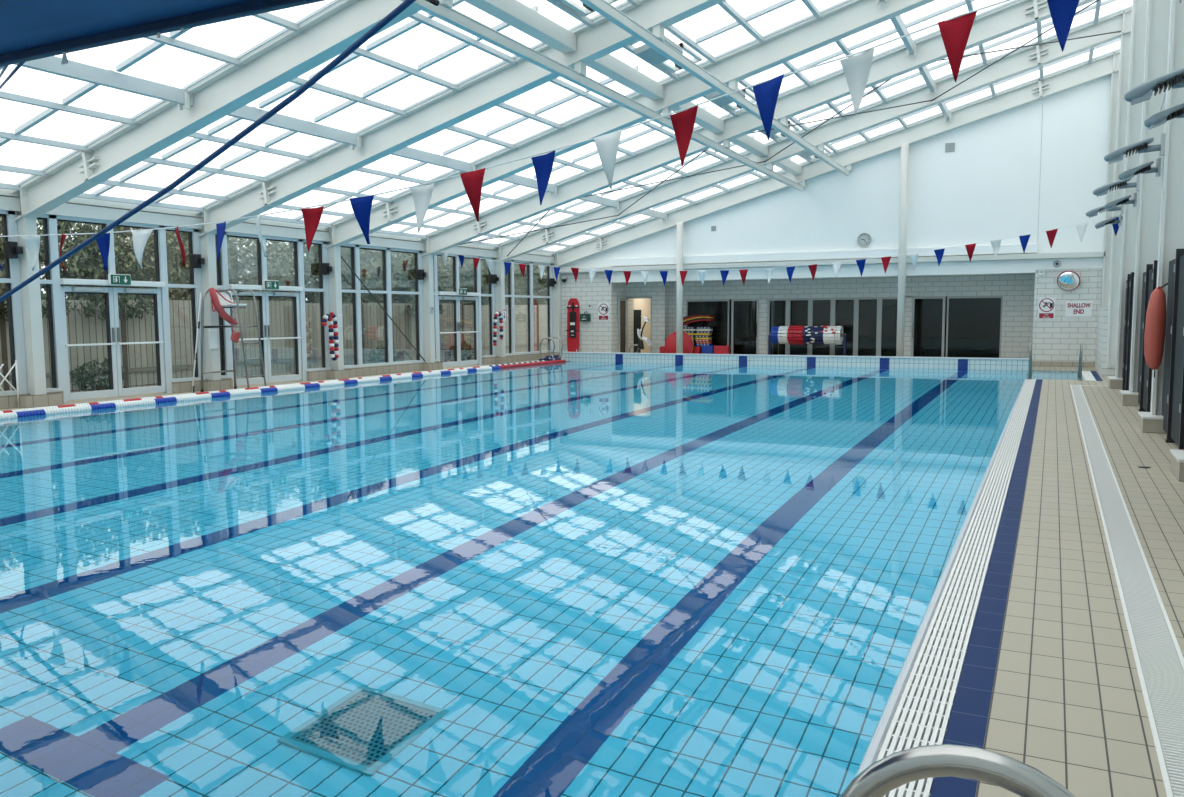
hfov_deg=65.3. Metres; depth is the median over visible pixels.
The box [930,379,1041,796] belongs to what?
blue tile strip
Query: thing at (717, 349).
foam block
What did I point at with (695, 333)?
float
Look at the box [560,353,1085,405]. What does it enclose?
wall
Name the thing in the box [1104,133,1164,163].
floodlight
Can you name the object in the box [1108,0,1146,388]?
column
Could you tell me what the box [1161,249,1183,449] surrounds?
screen
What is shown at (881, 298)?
door frame
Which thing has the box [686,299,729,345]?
window
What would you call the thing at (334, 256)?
column
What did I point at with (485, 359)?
window
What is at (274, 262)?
tree
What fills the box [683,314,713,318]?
foam mat
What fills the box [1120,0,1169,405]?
column
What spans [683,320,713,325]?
foam mat
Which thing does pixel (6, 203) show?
wall
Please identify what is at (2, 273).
tree
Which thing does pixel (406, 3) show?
rope
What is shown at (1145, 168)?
floodlight
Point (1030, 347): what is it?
handrail
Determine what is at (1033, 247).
trim
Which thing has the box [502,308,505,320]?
notice
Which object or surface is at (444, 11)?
roof beam
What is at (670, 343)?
mat
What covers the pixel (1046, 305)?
safety sign
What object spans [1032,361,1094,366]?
baseboard
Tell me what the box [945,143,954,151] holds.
air vent
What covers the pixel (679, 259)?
column
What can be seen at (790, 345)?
bench
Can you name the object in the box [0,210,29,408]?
window
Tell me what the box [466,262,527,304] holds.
tree
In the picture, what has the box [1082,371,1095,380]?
trim
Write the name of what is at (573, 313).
board
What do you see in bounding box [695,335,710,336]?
float
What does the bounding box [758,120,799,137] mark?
skylight
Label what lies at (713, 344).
bench
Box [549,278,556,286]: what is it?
speaker
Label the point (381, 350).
shrub
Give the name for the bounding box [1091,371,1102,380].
trim
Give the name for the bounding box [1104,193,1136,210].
floodlight
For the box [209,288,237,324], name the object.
tube
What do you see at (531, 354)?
window
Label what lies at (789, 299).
window frame
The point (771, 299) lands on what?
window
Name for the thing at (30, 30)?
canopy
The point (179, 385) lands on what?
window
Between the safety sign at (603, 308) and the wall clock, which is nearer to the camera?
the wall clock
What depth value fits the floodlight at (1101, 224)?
18.26 m
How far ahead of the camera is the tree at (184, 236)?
24.14 m
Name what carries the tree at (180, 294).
on the ground
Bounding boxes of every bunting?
[0,0,1181,270]
[442,216,1122,285]
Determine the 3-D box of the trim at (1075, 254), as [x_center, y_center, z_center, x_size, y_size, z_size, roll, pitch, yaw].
[6.294,-4.169,28.549,16.820,0.140,0.200,2,6,26]
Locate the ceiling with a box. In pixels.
[0,0,1131,267]
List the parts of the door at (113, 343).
handle, handle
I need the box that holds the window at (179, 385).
[36,214,207,402]
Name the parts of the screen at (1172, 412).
panel, panel, panel, post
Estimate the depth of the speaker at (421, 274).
25.40 m
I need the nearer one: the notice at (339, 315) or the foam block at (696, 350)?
the notice at (339, 315)
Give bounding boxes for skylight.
[547,0,617,15]
[629,36,701,72]
[706,88,755,110]
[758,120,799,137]
[798,146,830,158]
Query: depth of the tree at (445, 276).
32.74 m
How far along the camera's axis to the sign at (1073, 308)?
25.30 m
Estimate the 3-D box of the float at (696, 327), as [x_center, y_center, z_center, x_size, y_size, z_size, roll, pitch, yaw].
[3.830,-2.405,31.405,0.500,0.068,0.296,2,6,26]
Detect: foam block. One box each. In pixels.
[660,346,666,352]
[691,347,701,353]
[702,345,713,353]
[714,346,729,353]
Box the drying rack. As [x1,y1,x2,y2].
[0,360,19,407]
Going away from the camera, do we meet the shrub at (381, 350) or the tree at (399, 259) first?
the shrub at (381, 350)
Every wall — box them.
[0,196,554,263]
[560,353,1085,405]
[561,75,1110,361]
[614,282,633,352]
[627,273,1034,357]
[634,298,702,352]
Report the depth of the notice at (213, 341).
18.97 m
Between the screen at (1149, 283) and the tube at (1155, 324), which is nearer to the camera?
the tube at (1155, 324)
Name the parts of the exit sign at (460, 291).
panel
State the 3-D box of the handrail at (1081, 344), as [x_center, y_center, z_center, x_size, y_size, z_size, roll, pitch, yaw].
[11.183,-0.670,21.163,0.100,1.246,1.823,2,6,26]
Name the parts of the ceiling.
splice plate, splice plate, splice plate, splice plate, splice plate, splice plate, splice plate, splice plate, splice plate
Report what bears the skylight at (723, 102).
in the ceiling
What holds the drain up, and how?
on the floor at (1067, 703)
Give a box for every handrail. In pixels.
[1027,343,1031,378]
[1078,343,1082,380]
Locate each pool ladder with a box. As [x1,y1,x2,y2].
[540,337,562,358]
[839,744,1075,796]
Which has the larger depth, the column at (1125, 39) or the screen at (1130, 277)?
the column at (1125, 39)
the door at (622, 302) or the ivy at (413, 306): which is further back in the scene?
the door at (622, 302)
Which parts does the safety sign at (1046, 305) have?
caption panel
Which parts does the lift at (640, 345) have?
seat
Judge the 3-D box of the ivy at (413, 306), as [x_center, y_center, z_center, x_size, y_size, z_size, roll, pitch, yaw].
[-5.312,-2.861,29.551,0.352,0.621,2.049,2,6,26]
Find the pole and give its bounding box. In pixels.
[191,292,200,392]
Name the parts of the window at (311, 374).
sill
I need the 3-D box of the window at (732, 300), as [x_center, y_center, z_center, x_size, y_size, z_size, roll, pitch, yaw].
[5.175,-2.371,31.277,0.960,2.000,0.132,2,6,26]
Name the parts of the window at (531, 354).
sill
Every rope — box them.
[0,0,438,302]
[0,355,560,412]
[0,359,566,418]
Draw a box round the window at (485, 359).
[433,253,498,364]
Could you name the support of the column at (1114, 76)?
attached to the wall
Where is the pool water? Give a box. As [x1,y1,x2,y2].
[0,361,1082,796]
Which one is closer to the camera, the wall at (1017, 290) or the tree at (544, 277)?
the wall at (1017, 290)
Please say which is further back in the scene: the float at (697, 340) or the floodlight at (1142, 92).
the float at (697, 340)
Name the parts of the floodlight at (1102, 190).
arm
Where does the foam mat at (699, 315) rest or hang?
on the foam mat at (695, 317)
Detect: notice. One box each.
[208,329,217,348]
[338,314,341,326]
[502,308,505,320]
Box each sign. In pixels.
[108,274,130,284]
[262,280,278,289]
[457,288,466,294]
[598,303,608,319]
[1038,297,1054,318]
[1065,301,1092,315]
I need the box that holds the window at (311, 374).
[215,232,332,380]
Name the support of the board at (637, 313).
on the floor at (1067, 703)
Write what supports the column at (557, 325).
on the floor at (1067, 703)
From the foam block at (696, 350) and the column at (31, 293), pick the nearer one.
the column at (31, 293)
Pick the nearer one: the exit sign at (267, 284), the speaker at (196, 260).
the speaker at (196, 260)
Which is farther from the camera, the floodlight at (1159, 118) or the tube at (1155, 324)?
the tube at (1155, 324)
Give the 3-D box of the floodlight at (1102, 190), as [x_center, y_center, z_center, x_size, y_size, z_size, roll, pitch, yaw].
[8.454,-3.433,14.896,0.650,0.316,0.290,2,6,26]
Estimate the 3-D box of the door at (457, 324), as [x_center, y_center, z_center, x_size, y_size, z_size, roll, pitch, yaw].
[-3.933,-2.058,27.339,0.190,2.170,2.100,2,6,26]
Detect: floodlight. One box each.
[1086,204,1123,217]
[1093,174,1139,196]
[1095,215,1121,228]
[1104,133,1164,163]
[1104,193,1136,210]
[1118,158,1160,181]
[1124,68,1183,104]
[1144,103,1183,129]
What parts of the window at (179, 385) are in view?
sill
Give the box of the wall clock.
[857,233,870,246]
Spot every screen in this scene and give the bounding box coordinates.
[1122,272,1134,389]
[1137,260,1157,411]
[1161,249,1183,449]
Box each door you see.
[60,278,164,400]
[229,284,302,385]
[438,291,480,366]
[618,296,651,352]
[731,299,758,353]
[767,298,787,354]
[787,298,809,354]
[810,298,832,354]
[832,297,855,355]
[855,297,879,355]
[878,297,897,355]
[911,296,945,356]
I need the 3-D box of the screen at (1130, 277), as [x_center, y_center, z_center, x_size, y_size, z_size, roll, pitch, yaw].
[9.710,-1.161,16.634,0.100,2.210,3.460,2,6,26]
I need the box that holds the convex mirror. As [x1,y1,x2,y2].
[1057,271,1080,290]
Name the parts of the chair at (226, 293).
frame, backrest, seat, ladder leg, ladder leg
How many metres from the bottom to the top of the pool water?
0.001 m
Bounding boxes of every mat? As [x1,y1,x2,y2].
[665,331,692,352]
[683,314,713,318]
[683,315,713,319]
[683,317,713,321]
[683,318,713,323]
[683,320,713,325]
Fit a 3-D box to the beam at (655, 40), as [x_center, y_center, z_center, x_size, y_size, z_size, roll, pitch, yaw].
[1.556,-5.675,15.352,0.145,0.336,27.700,2,6,26]
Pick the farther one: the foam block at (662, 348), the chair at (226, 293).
the foam block at (662, 348)
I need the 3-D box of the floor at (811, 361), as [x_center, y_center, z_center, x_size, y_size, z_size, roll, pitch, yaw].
[-0.043,0.854,15.584,15.180,1.998,26.404,2,6,26]
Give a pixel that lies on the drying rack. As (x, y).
(15, 363)
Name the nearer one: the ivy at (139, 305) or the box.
the ivy at (139, 305)
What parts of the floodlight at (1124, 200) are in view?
arm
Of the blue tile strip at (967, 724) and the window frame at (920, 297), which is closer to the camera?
the blue tile strip at (967, 724)
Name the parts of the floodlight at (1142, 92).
arm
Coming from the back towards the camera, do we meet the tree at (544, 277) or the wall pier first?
the tree at (544, 277)
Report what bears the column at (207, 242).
on the floor at (1067, 703)
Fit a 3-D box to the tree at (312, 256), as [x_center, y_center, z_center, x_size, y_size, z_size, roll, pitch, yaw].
[-8.557,-3.058,28.116,3.913,4.356,2.754,0,5,8]
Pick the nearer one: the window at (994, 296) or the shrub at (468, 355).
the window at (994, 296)
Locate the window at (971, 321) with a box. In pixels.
[703,296,1000,357]
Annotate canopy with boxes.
[0,0,324,88]
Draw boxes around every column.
[17,215,62,407]
[199,233,232,390]
[327,244,352,378]
[422,253,442,370]
[495,260,511,363]
[547,266,561,357]
[676,222,682,352]
[896,143,908,355]
[1101,61,1118,306]
[1106,20,1130,367]
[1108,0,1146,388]
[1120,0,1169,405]
[1138,0,1183,433]
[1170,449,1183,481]
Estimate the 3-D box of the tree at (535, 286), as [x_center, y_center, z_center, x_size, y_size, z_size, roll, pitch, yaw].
[-3.876,-4.193,39.118,3.913,4.584,2.754,-1,5,-7]
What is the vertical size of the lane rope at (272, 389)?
0.118 m
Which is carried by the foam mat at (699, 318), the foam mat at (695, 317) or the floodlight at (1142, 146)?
the foam mat at (695, 317)
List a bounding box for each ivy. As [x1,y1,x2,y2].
[0,293,73,320]
[74,294,153,320]
[405,301,444,315]
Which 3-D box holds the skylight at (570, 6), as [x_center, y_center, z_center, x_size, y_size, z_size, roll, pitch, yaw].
[-0.513,-5.818,12.805,0.636,0.377,3.000,2,6,26]
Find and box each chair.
[200,289,266,391]
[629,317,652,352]
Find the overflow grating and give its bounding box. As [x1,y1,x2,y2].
[877,379,1035,796]
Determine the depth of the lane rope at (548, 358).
18.37 m
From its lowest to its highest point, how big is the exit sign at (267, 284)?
0.200 m
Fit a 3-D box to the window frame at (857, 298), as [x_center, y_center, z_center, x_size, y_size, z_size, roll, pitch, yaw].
[8.806,-2.232,29.510,0.720,2.000,0.070,2,6,26]
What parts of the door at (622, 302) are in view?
panel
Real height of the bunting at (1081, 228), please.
1.249 m
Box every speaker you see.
[3,241,22,258]
[190,254,204,267]
[320,263,331,274]
[416,269,426,279]
[490,274,498,283]
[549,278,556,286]
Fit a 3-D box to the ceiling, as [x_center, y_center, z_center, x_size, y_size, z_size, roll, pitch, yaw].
[-0.440,-5.664,14.993,17.700,5.384,30.180,2,6,26]
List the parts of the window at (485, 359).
sill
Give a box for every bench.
[712,344,755,345]
[790,345,895,354]
[920,346,998,356]
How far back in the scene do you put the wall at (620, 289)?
32.45 m
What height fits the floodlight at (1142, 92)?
0.316 m
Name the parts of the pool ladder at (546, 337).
handrail, handrail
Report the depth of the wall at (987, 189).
26.45 m
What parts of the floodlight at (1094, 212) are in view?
arm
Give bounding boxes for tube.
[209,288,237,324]
[1144,283,1167,377]
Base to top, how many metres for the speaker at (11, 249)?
0.280 m
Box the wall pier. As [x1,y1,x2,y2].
[1095,307,1115,375]
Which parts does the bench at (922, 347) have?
seat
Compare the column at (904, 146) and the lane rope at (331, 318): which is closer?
the lane rope at (331, 318)
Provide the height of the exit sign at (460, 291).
0.200 m
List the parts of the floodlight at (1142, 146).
arm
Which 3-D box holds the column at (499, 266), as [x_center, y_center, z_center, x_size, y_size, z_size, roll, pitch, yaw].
[-2.952,-2.855,29.096,0.570,3.490,0.640,2,6,26]
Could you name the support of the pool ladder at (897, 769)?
attached to the wall at (639, 358)
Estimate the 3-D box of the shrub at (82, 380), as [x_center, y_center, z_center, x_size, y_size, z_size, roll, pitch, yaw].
[-10.184,-0.458,19.062,0.657,0.777,1.242,2,6,26]
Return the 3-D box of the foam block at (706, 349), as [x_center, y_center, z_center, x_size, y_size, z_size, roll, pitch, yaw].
[3.908,-1.552,31.073,0.390,0.460,0.220,2,6,26]
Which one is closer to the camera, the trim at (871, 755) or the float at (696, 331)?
the trim at (871, 755)
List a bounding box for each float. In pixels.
[695,333,711,334]
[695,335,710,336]
[695,337,711,339]
[695,339,711,341]
[696,327,712,328]
[696,329,712,330]
[696,331,712,332]
[696,342,711,343]
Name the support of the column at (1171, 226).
on the floor at (1067, 703)
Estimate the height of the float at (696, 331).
0.068 m
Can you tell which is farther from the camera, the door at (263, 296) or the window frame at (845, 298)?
the window frame at (845, 298)
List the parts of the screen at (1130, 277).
panel, post, panel, post, panel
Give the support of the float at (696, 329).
on the float at (696, 331)
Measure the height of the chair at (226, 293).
2.081 m
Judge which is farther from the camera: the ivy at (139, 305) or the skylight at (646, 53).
the ivy at (139, 305)
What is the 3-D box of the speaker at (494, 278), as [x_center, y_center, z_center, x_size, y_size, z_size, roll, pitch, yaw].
[-3.025,-3.726,28.802,0.220,0.280,0.241,2,6,26]
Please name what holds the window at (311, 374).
in the wall at (6, 203)
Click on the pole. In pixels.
(198, 321)
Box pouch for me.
[231,327,239,342]
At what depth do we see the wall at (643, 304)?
34.87 m
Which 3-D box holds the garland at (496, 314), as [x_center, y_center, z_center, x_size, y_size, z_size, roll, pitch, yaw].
[-2.917,-2.181,28.670,0.120,1.067,0.517,2,6,26]
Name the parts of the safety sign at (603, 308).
caption panel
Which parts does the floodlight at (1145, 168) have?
arm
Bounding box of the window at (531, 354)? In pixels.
[504,260,555,361]
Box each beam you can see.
[401,0,806,190]
[579,0,851,175]
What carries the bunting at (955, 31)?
hanging from the column
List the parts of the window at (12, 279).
sill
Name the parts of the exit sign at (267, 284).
panel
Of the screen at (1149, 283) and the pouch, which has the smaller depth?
the screen at (1149, 283)
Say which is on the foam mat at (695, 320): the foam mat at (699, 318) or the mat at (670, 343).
the foam mat at (699, 318)
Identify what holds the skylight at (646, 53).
in the ceiling
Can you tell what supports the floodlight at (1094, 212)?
attached to the column at (1139, 7)
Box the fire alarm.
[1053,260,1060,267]
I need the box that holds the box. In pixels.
[580,312,590,320]
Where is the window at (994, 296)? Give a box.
[946,295,1002,357]
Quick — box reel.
[768,326,846,355]
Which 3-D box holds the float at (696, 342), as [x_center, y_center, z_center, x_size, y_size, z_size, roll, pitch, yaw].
[3.825,-1.903,31.454,0.500,0.068,0.296,2,6,26]
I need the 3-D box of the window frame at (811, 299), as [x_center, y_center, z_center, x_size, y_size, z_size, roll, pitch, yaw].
[7.494,-2.283,30.161,0.730,2.000,0.070,2,6,26]
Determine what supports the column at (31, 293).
on the floor at (1067, 703)
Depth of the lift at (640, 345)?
31.77 m
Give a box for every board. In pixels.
[566,298,579,351]
[634,310,640,352]
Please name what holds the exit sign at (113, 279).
attached to the door at (113, 343)
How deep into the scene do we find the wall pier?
21.97 m
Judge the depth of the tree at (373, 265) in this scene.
29.05 m
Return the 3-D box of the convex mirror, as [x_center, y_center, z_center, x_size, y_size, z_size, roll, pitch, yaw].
[13.025,-3.220,25.233,0.324,0.536,0.561,-4,6,-35]
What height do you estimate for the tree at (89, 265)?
4.487 m
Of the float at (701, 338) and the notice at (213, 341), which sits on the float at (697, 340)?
the float at (701, 338)
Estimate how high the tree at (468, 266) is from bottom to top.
4.568 m
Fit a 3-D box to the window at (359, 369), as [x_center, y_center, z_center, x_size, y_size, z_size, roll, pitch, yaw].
[-5.563,-2.308,24.148,0.330,3.320,3.600,2,6,26]
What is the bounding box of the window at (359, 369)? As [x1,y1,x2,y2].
[340,244,426,376]
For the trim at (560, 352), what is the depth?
27.07 m
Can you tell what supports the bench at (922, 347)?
on the floor at (1067, 703)
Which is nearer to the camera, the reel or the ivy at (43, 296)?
the ivy at (43, 296)
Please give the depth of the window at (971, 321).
32.02 m
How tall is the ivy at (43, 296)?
0.621 m
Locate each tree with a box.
[0,216,5,292]
[0,219,140,299]
[70,226,190,299]
[137,232,239,299]
[215,237,295,300]
[253,241,372,303]
[305,246,396,303]
[342,250,415,302]
[393,252,462,302]
[438,257,488,304]
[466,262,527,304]
[469,263,545,304]
[516,264,546,304]
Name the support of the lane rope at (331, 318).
hanging from the hook
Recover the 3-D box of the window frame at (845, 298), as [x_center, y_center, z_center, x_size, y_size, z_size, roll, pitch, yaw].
[8.152,-2.258,29.835,0.740,2.000,0.070,2,6,26]
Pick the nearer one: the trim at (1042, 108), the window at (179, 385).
the window at (179, 385)
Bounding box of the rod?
[341,256,424,360]
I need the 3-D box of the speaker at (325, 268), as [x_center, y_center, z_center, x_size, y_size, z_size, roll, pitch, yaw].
[-6.357,-3.105,22.134,0.220,0.280,0.241,2,6,26]
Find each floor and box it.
[0,360,1183,796]
[615,354,1011,777]
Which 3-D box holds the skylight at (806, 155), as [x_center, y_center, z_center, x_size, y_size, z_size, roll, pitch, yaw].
[6.151,-7.060,26.142,0.636,0.377,3.000,2,6,26]
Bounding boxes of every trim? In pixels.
[559,252,1105,272]
[560,352,1028,359]
[610,243,1037,265]
[856,379,1025,775]
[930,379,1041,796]
[1037,108,1042,252]
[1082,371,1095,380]
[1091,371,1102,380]
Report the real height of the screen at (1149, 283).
2.210 m
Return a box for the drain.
[1070,385,1183,796]
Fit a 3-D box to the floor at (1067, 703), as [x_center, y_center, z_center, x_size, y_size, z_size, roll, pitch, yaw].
[0.491,0.086,16.533,18.400,0.150,36.900,2,6,26]
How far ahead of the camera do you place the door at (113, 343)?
17.32 m
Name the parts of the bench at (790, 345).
seat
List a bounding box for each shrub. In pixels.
[70,358,126,391]
[367,345,398,362]
[448,340,473,360]
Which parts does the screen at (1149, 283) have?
panel, panel, post, panel, post, panel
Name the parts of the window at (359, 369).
sill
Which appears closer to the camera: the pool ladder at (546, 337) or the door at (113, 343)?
the door at (113, 343)
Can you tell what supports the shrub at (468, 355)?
on the ground

